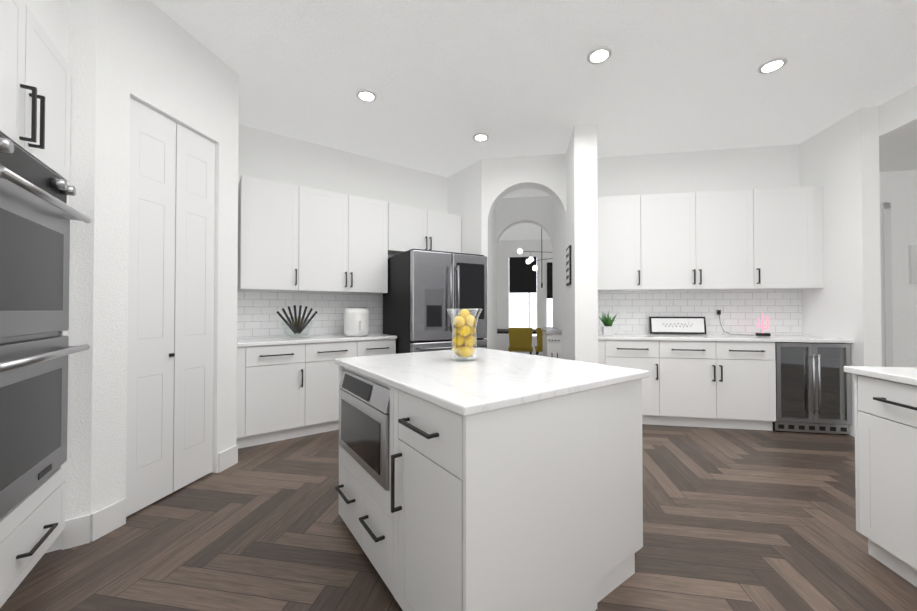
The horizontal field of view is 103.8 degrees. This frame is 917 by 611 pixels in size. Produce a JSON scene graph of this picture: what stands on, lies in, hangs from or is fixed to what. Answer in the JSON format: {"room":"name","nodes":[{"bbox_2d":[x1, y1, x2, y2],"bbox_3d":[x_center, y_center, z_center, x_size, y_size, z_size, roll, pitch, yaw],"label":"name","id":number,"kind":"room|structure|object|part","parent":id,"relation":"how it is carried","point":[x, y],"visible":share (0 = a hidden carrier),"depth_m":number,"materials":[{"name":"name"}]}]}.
{"room":"kitchen","nodes":[
{"label":"kitchen","id":0,"kind":"room"},
{"bbox_2d":[24,0,68,63],"bbox_3d":[-1.539,-1.555,0.504,0.597,0.628,2.768,0,-1,-31],"label":"soffit","id":1,"kind":"structure","parent":0,"point":[52,17],"depth_m":1.71,"materials":[{"name":"white paint"}]},
{"bbox_2d":[45,0,96,552],"bbox_3d":[-2.277,-0.315,1.705,0.800,3.080,0.120,0,-1,-35],"label":"wall","id":2,"kind":"structure","parent":0,"point":[82,35],"depth_m":1.86,"materials":[{"name":"white paint"}]},
{"bbox_2d":[62,514,90,549],"bbox_3d":[-1.952,1.157,1.835,0.100,0.140,0.014,0,-1,-35],"label":"baseboard","id":3,"kind":"structure","parent":2,"relation":"attached to","point":[75,532],"depth_m":1.83,"materials":[{"name":"white wood"}]},
{"bbox_2d":[90,0,238,540],"bbox_3d":[-1.894,-0.307,2.379,0.120,3.080,0.976,0,-1,10],"label":"wall","id":4,"kind":"structure","parent":0,"point":[110,281],"depth_m":2.01,"materials":[{"name":"white paint"}]},
{"bbox_2d":[91,498,125,541],"bbox_3d":[-1.895,1.158,1.948,0.014,0.140,0.160,0,-1,10],"label":"baseboard","id":5,"kind":"structure","parent":4,"relation":"attached to","point":[108,519],"depth_m":1.94,"materials":[{"name":"white wood"}]},
{"bbox_2d":[218,445,237,472],"bbox_3d":[-1.760,1.168,2.744,0.014,0.140,0.176,0,-1,10],"label":"baseboard","id":6,"kind":"structure","parent":4,"relation":"attached to","point":[227,458],"depth_m":2.73,"materials":[{"name":"white wood"}]},
{"bbox_2d":[130,0,219,142],"bbox_3d":[-1.895,-0.307,2.371,0.523,3.080,0.523,0,-1,-35],"label":"wall","id":7,"kind":"structure","parent":0,"point":[175,71],"depth_m":2.32,"materials":[{"name":"white paint"}]},
{"bbox_2d":[126,97,214,516],"bbox_3d":[-1.872,0.004,2.363,0.054,2.434,0.614,0,-1,10],"label":"pantry door","id":8,"kind":"structure","parent":7,"relation":"in","point":[170,371],"depth_m":2.32,"materials":[{"name":"white wood"}]},
{"bbox_2d":[237,124,447,337],"bbox_3d":[-1.246,-0.283,4.374,2.830,3.080,0.120,0,-1,-35],"label":"wall","id":9,"kind":"structure","parent":0,"point":[263,154],"depth_m":4.18,"materials":[{"name":"white paint"}]},
{"bbox_2d":[237,175,299,294],"bbox_3d":[-1.913,-0.682,3.615,0.500,1.060,0.350,0,-1,-35],"label":"upper cabinet","id":10,"kind":"object","parent":9,"relation":"attached to","point":[268,210],"depth_m":3.47,"materials":[{"name":"white wood"}]},
{"bbox_2d":[237,290,381,337],"bbox_3d":[-1.611,0.093,4.029,1.598,0.478,0.011,0,-1,-35],"label":"backsplash","id":11,"kind":"structure","parent":9,"relation":"attached to","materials":[{"name":"tile"}]},
{"bbox_2d":[296,186,387,294],"bbox_3d":[-1.315,-0.677,4.039,0.965,1.060,0.350,0,-1,-35],"label":"upper cabinet","id":12,"kind":"object","parent":9,"relation":"attached to","point":[300,245],"depth_m":3.88,"materials":[{"name":"white wood"}]},
{"bbox_2d":[388,202,460,254],"bbox_3d":[-0.490,-0.920,4.628,1.050,0.560,0.350,0,-1,-35],"label":"upper cabinet","id":13,"kind":"object","parent":9,"relation":"attached to","point":[409,227],"depth_m":4.44,"materials":[{"name":"white wood"}]},
{"bbox_2d":[0,355,916,610],"bbox_3d":[1.159,1.290,5.069,16.000,0.050,17.000,0,-1,-35],"label":"floor","id":14,"kind":"structure","parent":0,"point":[746,520],"depth_m":1.84,"materials":[{"name":"brown wood"}]},
{"bbox_2d":[0,0,43,607],"bbox_3d":[-1.780,-0.009,0.931,0.699,2.450,0.818,0,-1,-35],"label":"tall cabinet","id":15,"kind":"object","parent":14,"relation":"on","point":[38,213],"depth_m":1.40,"materials":[{"name":"white wood"}]},
{"bbox_2d":[36,30,75,563],"bbox_3d":[-2.158,-0.003,1.465,0.699,2.450,0.490,0,-1,-35],"label":"tall cabinet","id":16,"kind":"object","parent":14,"relation":"on","point":[55,350],"depth_m":1.66,"materials":[{"name":"white wood"}]},
{"bbox_2d":[236,343,307,448],"bbox_3d":[-1.855,0.802,3.473,0.565,0.888,0.620,0,-1,-35],"label":"base cabinet","id":17,"kind":"object","parent":14,"relation":"on","point":[272,382],"depth_m":3.23,"materials":[{"name":"white wood"}]},
{"bbox_2d":[237,331,395,346],"bbox_3d":[-1.466,0.345,3.743,1.506,0.032,0.638,0,-1,-35],"label":"countertop","id":18,"kind":"structure","parent":17,"relation":"on","point":[265,340],"depth_m":3.56,"materials":[{"name":"white stone"}]},
{"bbox_2d":[276,305,316,338],"bbox_3d":[-1.611,0.162,3.595,0.383,0.329,0.100,0,-1,-35],"label":"knife block","id":19,"kind":"object","parent":18,"relation":"on","point":[295,326],"visible":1,"depth_m":3.58,"materials":[{"name":"clear glass"}]},
{"bbox_2d":[344,307,369,335],"bbox_3d":[-1.096,0.174,3.906,0.276,0.312,0.302,0,-1,-35],"label":"air fryer","id":20,"kind":"object","parent":18,"relation":"on","point":[356,321],"visible":1,"depth_m":3.81,"materials":[{"name":"white plastic"}]},
{"bbox_2d":[308,343,359,434],"bbox_3d":[-1.421,0.806,3.781,0.500,0.888,0.620,0,-1,-35],"label":"base cabinet","id":21,"kind":"object","parent":14,"relation":"on","point":[323,373],"depth_m":3.49,"materials":[{"name":"white wood"}]},
{"bbox_2d":[360,339,395,356],"bbox_3d":[-1.041,0.809,4.051,0.433,0.888,0.620,0,-1,-35],"label":"base cabinet","id":22,"kind":"object","parent":14,"relation":"on","point":[368,347],"depth_m":3.80,"materials":[{"name":"white wood"}]},
{"bbox_2d":[383,249,486,353],"bbox_3d":[-0.283,0.336,4.172,0.905,1.807,0.990,0,-1,-30],"label":"refrigerator","id":23,"kind":"object","parent":14,"relation":"on","point":[427,289],"visible":0.56,"depth_m":3.77,"materials":[{"name":"black"}]},
{"bbox_2d":[335,363,642,610],"bbox_3d":[0.068,0.783,1.862,1.078,0.888,1.238,0,-1,-35],"label":"kitchen island","id":24,"kind":"object","parent":14,"relation":"on","point":[486,479],"depth_m":1.33,"materials":[{"name":"white wood"}]},
{"bbox_2d":[339,370,389,489],"bbox_3d":[-0.357,0.576,1.868,0.338,0.422,0.650,0,-1,-35],"label":"microwave","id":25,"kind":"object","parent":24,"relation":"in","point":[364,401],"depth_m":1.69,"materials":[{"name":"silver metal"}]},
{"bbox_2d":[335,347,649,418],"bbox_3d":[0.087,0.323,1.892,1.080,0.032,1.280,0,-1,-35],"label":"island countertop","id":26,"kind":"structure","parent":24,"relation":"on","point":[494,380],"depth_m":1.55,"materials":[{"name":"white stone"}]},
{"bbox_2d":[446,309,482,359],"bbox_3d":[0.033,0.161,2.039,0.214,0.285,0.214,0,-1,-35],"label":"vase","id":27,"kind":"object","parent":26,"relation":"on","point":[464,340],"visible":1,"depth_m":2.00,"materials":[{"name":"clear glass"}]},
{"bbox_2d":[497,329,535,333],"bbox_3d":[1.402,0.913,7.717,1.800,0.765,1.000,0,-1,10],"label":"dining table","id":28,"kind":"object","parent":14,"relation":"on","point":[502,331],"depth_m":7.31,"materials":[{"name":"grey wood"}]},
{"bbox_2d":[508,328,532,354],"bbox_3d":[1.195,0.852,6.917,0.464,0.870,0.512,0,-1,10],"label":"chair","id":29,"kind":"object","parent":14,"relation":"on","point":[520,339],"visible":0.77,"depth_m":6.69,"materials":[{"name":"yellow fabric"}]},
{"bbox_2d":[535,328,542,355],"bbox_3d":[1.697,0.851,6.832,0.464,0.870,0.512,0,-1,10],"label":"chair","id":30,"kind":"object","parent":14,"relation":"on","point":[539,346],"visible":0.35,"depth_m":6.63,"materials":[{"name":"yellow fabric"}]},
{"bbox_2d":[541,327,561,358],"bbox_3d":[1.344,0.802,5.240,0.207,0.930,1.015,0,-1,10],"label":"base cabinet","id":31,"kind":"object","parent":14,"relation":"on","point":[552,341],"visible":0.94,"depth_m":4.79,"materials":[{"name":"white wood"}]},
{"bbox_2d":[597,186,852,430],"bbox_3d":[2.643,0.006,3.913,2.351,2.490,0.664,0,-1,10],"label":"kitchen cabinets","id":32,"kind":"object","parent":14,"relation":"on","point":[750,256],"visible":0.94,"depth_m":3.83,"materials":[{"name":"white wood"}]},
{"bbox_2d":[599,312,617,335],"bbox_3d":[1.661,0.186,4.016,0.249,0.291,0.245,0,-1,-35],"label":"plant","id":33,"kind":"object","parent":32,"relation":"on","point":[607,328],"visible":1,"depth_m":3.96,"materials":[{"name":"green plant"}]},
{"bbox_2d":[649,317,706,333],"bbox_3d":[2.550,0.231,4.186,0.600,0.200,0.040,0,-1,10],"label":"blessed sign","id":34,"kind":"object","parent":32,"relation":"on","point":[677,325],"visible":1,"depth_m":4.18,"materials":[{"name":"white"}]},
{"bbox_2d":[715,306,721,318],"label":"electrical outlets","id":35,"kind":"object","parent":32,"relation":"attached to","point":[717,308],"depth_m":4.17,"materials":[{"name":"white plastic"}]},
{"bbox_2d":[598,333,852,342],"bbox_3d":[2.645,0.347,3.921,2.351,0.032,0.638,0,-1,10],"label":"countertop","id":36,"kind":"structure","parent":32,"relation":"on","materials":[{"name":"white stone"}]},
{"bbox_2d":[755,314,770,335],"bbox_3d":[3.315,0.210,3.911,0.120,0.240,0.050,0,-1,10],"label":"lamp","id":37,"kind":"object","parent":32,"relation":"on","point":[762,333],"visible":0.98,"depth_m":3.90,"materials":[{"name":"pink"}]},
{"label":"electrical outlets","id":38,"kind":"object","parent":32,"relation":"attached to","visible":0},
{"bbox_2d":[620,306,625,315],"bbox_3d":[1.989,0.069,4.346,0.070,0.115,0.006,0,-1,10],"label":"outlet","id":39,"kind":"object","parent":38,"relation":"attached to","point":[622,308],"depth_m":4.34,"materials":[{"name":"white plastic"}]},
{"bbox_2d":[773,342,850,433],"bbox_3d":[3.481,0.806,3.752,0.628,0.878,0.664,0,-1,10],"label":"wine cooler","id":40,"kind":"object","parent":14,"relation":"on","point":[813,387],"visible":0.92,"depth_m":3.49,"materials":[{"name":"black"}]},
{"bbox_2d":[844,366,916,586],"bbox_3d":[2.006,0.747,0.176,0.693,0.920,3.230,0,-1,10],"label":"base cabinet","id":41,"kind":"object","parent":14,"relation":"on","point":[885,404],"visible":1,"depth_m":1.63,"materials":[{"name":"white wood"}]},
{"bbox_2d":[844,366,916,385],"bbox_3d":[2.017,0.303,0.179,0.670,0.032,3.230,0,-1,10],"label":"countertop","id":42,"kind":"structure","parent":41,"relation":"on","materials":[{"name":"white stone"}]},
{"bbox_2d":[448,160,481,254],"bbox_3d":[0.110,-0.278,4.803,0.120,3.080,0.750,0,-1,-35],"label":"wall","id":43,"kind":"structure","parent":0,"point":[465,194],"depth_m":4.68,"materials":[{"name":"white paint"}]},
{"bbox_2d":[489,206,495,349],"bbox_3d":[0.457,-0.272,5.361,0.120,3.080,1.400,0,-1,10],"label":"wall","id":44,"kind":"structure","parent":0,"point":[492,284],"depth_m":5.23,"materials":[{"name":"white paint"}]},
{"bbox_2d":[509,239,536,256],"bbox_3d":[1.731,-1.531,9.683,0.608,0.460,0.608,0,-1,-35],"label":"wall","id":45,"kind":"structure","parent":0,"point":[526,245],"depth_m":9.62,"materials":[{"name":"white paint"}]},
{"bbox_2d":[482,153,566,358],"bbox_3d":[0.806,-0.282,4.480,1.015,3.080,0.220,0,-1,10],"label":"wall","id":46,"kind":"structure","parent":0,"point":[502,178],"depth_m":4.42,"materials":[{"name":"white paint"}]},
{"bbox_2d":[497,239,552,354],"bbox_3d":[1.743,-0.221,9.666,2.074,3.080,0.120,0,-1,10],"label":"wall","id":47,"kind":"structure","parent":0,"point":[502,289],"depth_m":9.67,"materials":[{"name":"white paint"}]},
{"bbox_2d":[509,257,552,335],"bbox_3d":[2.033,-0.242,9.570,0.945,2.120,1.046,0,-1,-35],"label":"dining room window","id":48,"kind":"structure","parent":47,"relation":"in","point":[522,293],"depth_m":9.64,"materials":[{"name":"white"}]},
{"bbox_2d":[509,257,536,292],"bbox_3d":[1.725,-0.822,9.643,0.720,0.960,0.015,0,-1,10],"label":"shade","id":49,"kind":"object","parent":48,"relation":"attached to","point":[522,278],"depth_m":9.64,"materials":[{"name":"black fabric"}]},
{"bbox_3d":[1.731,-0.241,9.673,0.740,2.120,0.010,0,-1,10],"label":"glass","id":50,"kind":"part","parent":48,"relation":"part of","materials":[{"name":"glass"}]},
{"bbox_2d":[547,262,552,298],"bbox_3d":[2.520,-0.659,9.455,0.370,0.950,0.035,0,-1,10],"label":"shade","id":51,"kind":"object","parent":48,"relation":"attached to","point":[549,265],"depth_m":9.46,"materials":[{"name":"black fabric"}]},
{"bbox_3d":[2.522,0.266,9.455,0.370,0.900,0.016,0,-1,10],"label":"glass","id":52,"kind":"part","parent":48,"relation":"part of","materials":[{"name":"glass"}]},
{"bbox_2d":[496,196,553,349],"bbox_3d":[1.113,-0.264,6.061,1.179,3.080,0.200,0,-1,10],"label":"wall","id":53,"kind":"structure","parent":0,"point":[536,210],"depth_m":5.99,"materials":[{"name":"white paint"}]},
{"bbox_2d":[150,0,916,240],"bbox_3d":[1.159,-1.855,5.106,16.000,0.080,17.000,0,-1,-35],"label":"ceiling","id":54,"kind":"structure","parent":0,"point":[445,81],"depth_m":2.81,"materials":[{"name":"white paint"}]},
{"bbox_2d":[356,89,375,101],"bbox_3d":[-0.803,-1.831,3.137,0.170,0.014,0.170,0,-1,-35],"label":"recessed light","id":55,"kind":"object","parent":54,"relation":"in","point":[365,95],"visible":0.96,"depth_m":3.12,"materials":[{"name":"white"}]},
{"bbox_2d":[473,133,488,140],"bbox_3d":[0.243,-1.822,3.891,0.170,0.014,0.170,0,-1,-35],"label":"recessed light","id":56,"kind":"object","parent":54,"relation":"in","point":[481,137],"visible":0.92,"depth_m":3.88,"materials":[{"name":"white"}]},
{"bbox_2d":[517,228,551,287],"bbox_3d":[1.724,-1.077,7.432,0.976,1.419,0.517,0,-1,15],"label":"chandelier","id":57,"kind":"object","parent":54,"relation":"hanging from","point":[529,260],"visible":0.69,"depth_m":7.43,"materials":[{"name":"black"}]},
{"bbox_2d":[587,46,611,63],"bbox_3d":[1.034,-1.836,2.638,0.170,0.014,0.170,0,-1,-35],"label":"recessed light","id":58,"kind":"object","parent":54,"relation":"in","point":[600,54],"visible":0.98,"depth_m":2.63,"materials":[{"name":"white plastic"}]},
{"bbox_2d":[758,57,786,73],"bbox_3d":[2.401,-1.835,2.750,0.170,0.014,0.170,0,-1,-35],"label":"recessed light","id":59,"kind":"object","parent":54,"relation":"in","point":[772,65],"visible":0.98,"depth_m":2.74,"materials":[{"name":"white"}]},
{"bbox_2d":[553,123,597,363],"bbox_3d":[1.477,-0.279,4.739,0.220,3.080,2.285,0,-1,10],"label":"wall","id":60,"kind":"structure","parent":0,"point":[582,241],"depth_m":3.63,"materials":[{"name":"white paint"}]},
{"bbox_2d":[566,245,570,285],"bbox_3d":[1.227,-0.438,4.010,0.022,0.420,0.300,0,-1,10],"label":"wall sign","id":61,"kind":"object","parent":60,"relation":"attached to","point":[568,266],"depth_m":3.93,"materials":[{"name":"black metal"}]},
{"bbox_2d":[597,144,799,334],"bbox_3d":[2.777,-0.284,4.292,1.849,3.080,1.849,0,-1,-35],"label":"wall","id":62,"kind":"structure","parent":0,"point":[766,167],"depth_m":4.23,"materials":[{"name":"white paint"}]},
{"bbox_2d":[598,290,801,334],"bbox_3d":[2.698,0.080,4.234,2.351,0.508,0.011,0,-1,10],"label":"backsplash","id":63,"kind":"structure","parent":62,"relation":"attached to","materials":[{"name":"tile"}]},
{"bbox_2d":[799,107,881,436],"bbox_3d":[3.867,-0.292,3.671,0.140,3.080,0.740,0,-1,10],"label":"wall","id":64,"kind":"structure","parent":0,"point":[839,161],"depth_m":3.44,"materials":[{"name":"white paint"}]},
{"bbox_2d":[878,85,916,171],"bbox_3d":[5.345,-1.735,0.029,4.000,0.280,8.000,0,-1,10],"label":"wall","id":65,"kind":"structure","parent":0,"point":[898,133],"depth_m":3.29,"materials":[{"name":"white paint"}]},
{"bbox_2d":[879,170,916,367],"bbox_3d":[5.877,-0.287,4.040,4.300,3.080,0.120,0,-1,10],"label":"wall","id":66,"kind":"structure","parent":0,"point":[898,190],"depth_m":4.11,"materials":[{"name":"white paint"}]},
{"bbox_2d":[880,202,892,366],"bbox_3d":[4.652,0.034,4.172,0.640,2.440,0.019,0,-1,10],"label":"door","id":67,"kind":"structure","parent":66,"relation":"in","point":[886,284],"depth_m":4.12,"materials":[{"name":"white"}]},
{"bbox_2d":[909,245,916,283],"bbox_3d":[5.361,-0.467,4.052,0.440,0.440,0.030,0,-1,10],"label":"framed picture","id":68,"kind":"object","parent":66,"relation":"attached to","point":[912,264],"visible":1,"depth_m":4.08,"materials":[{"name":"white"}]}
]}

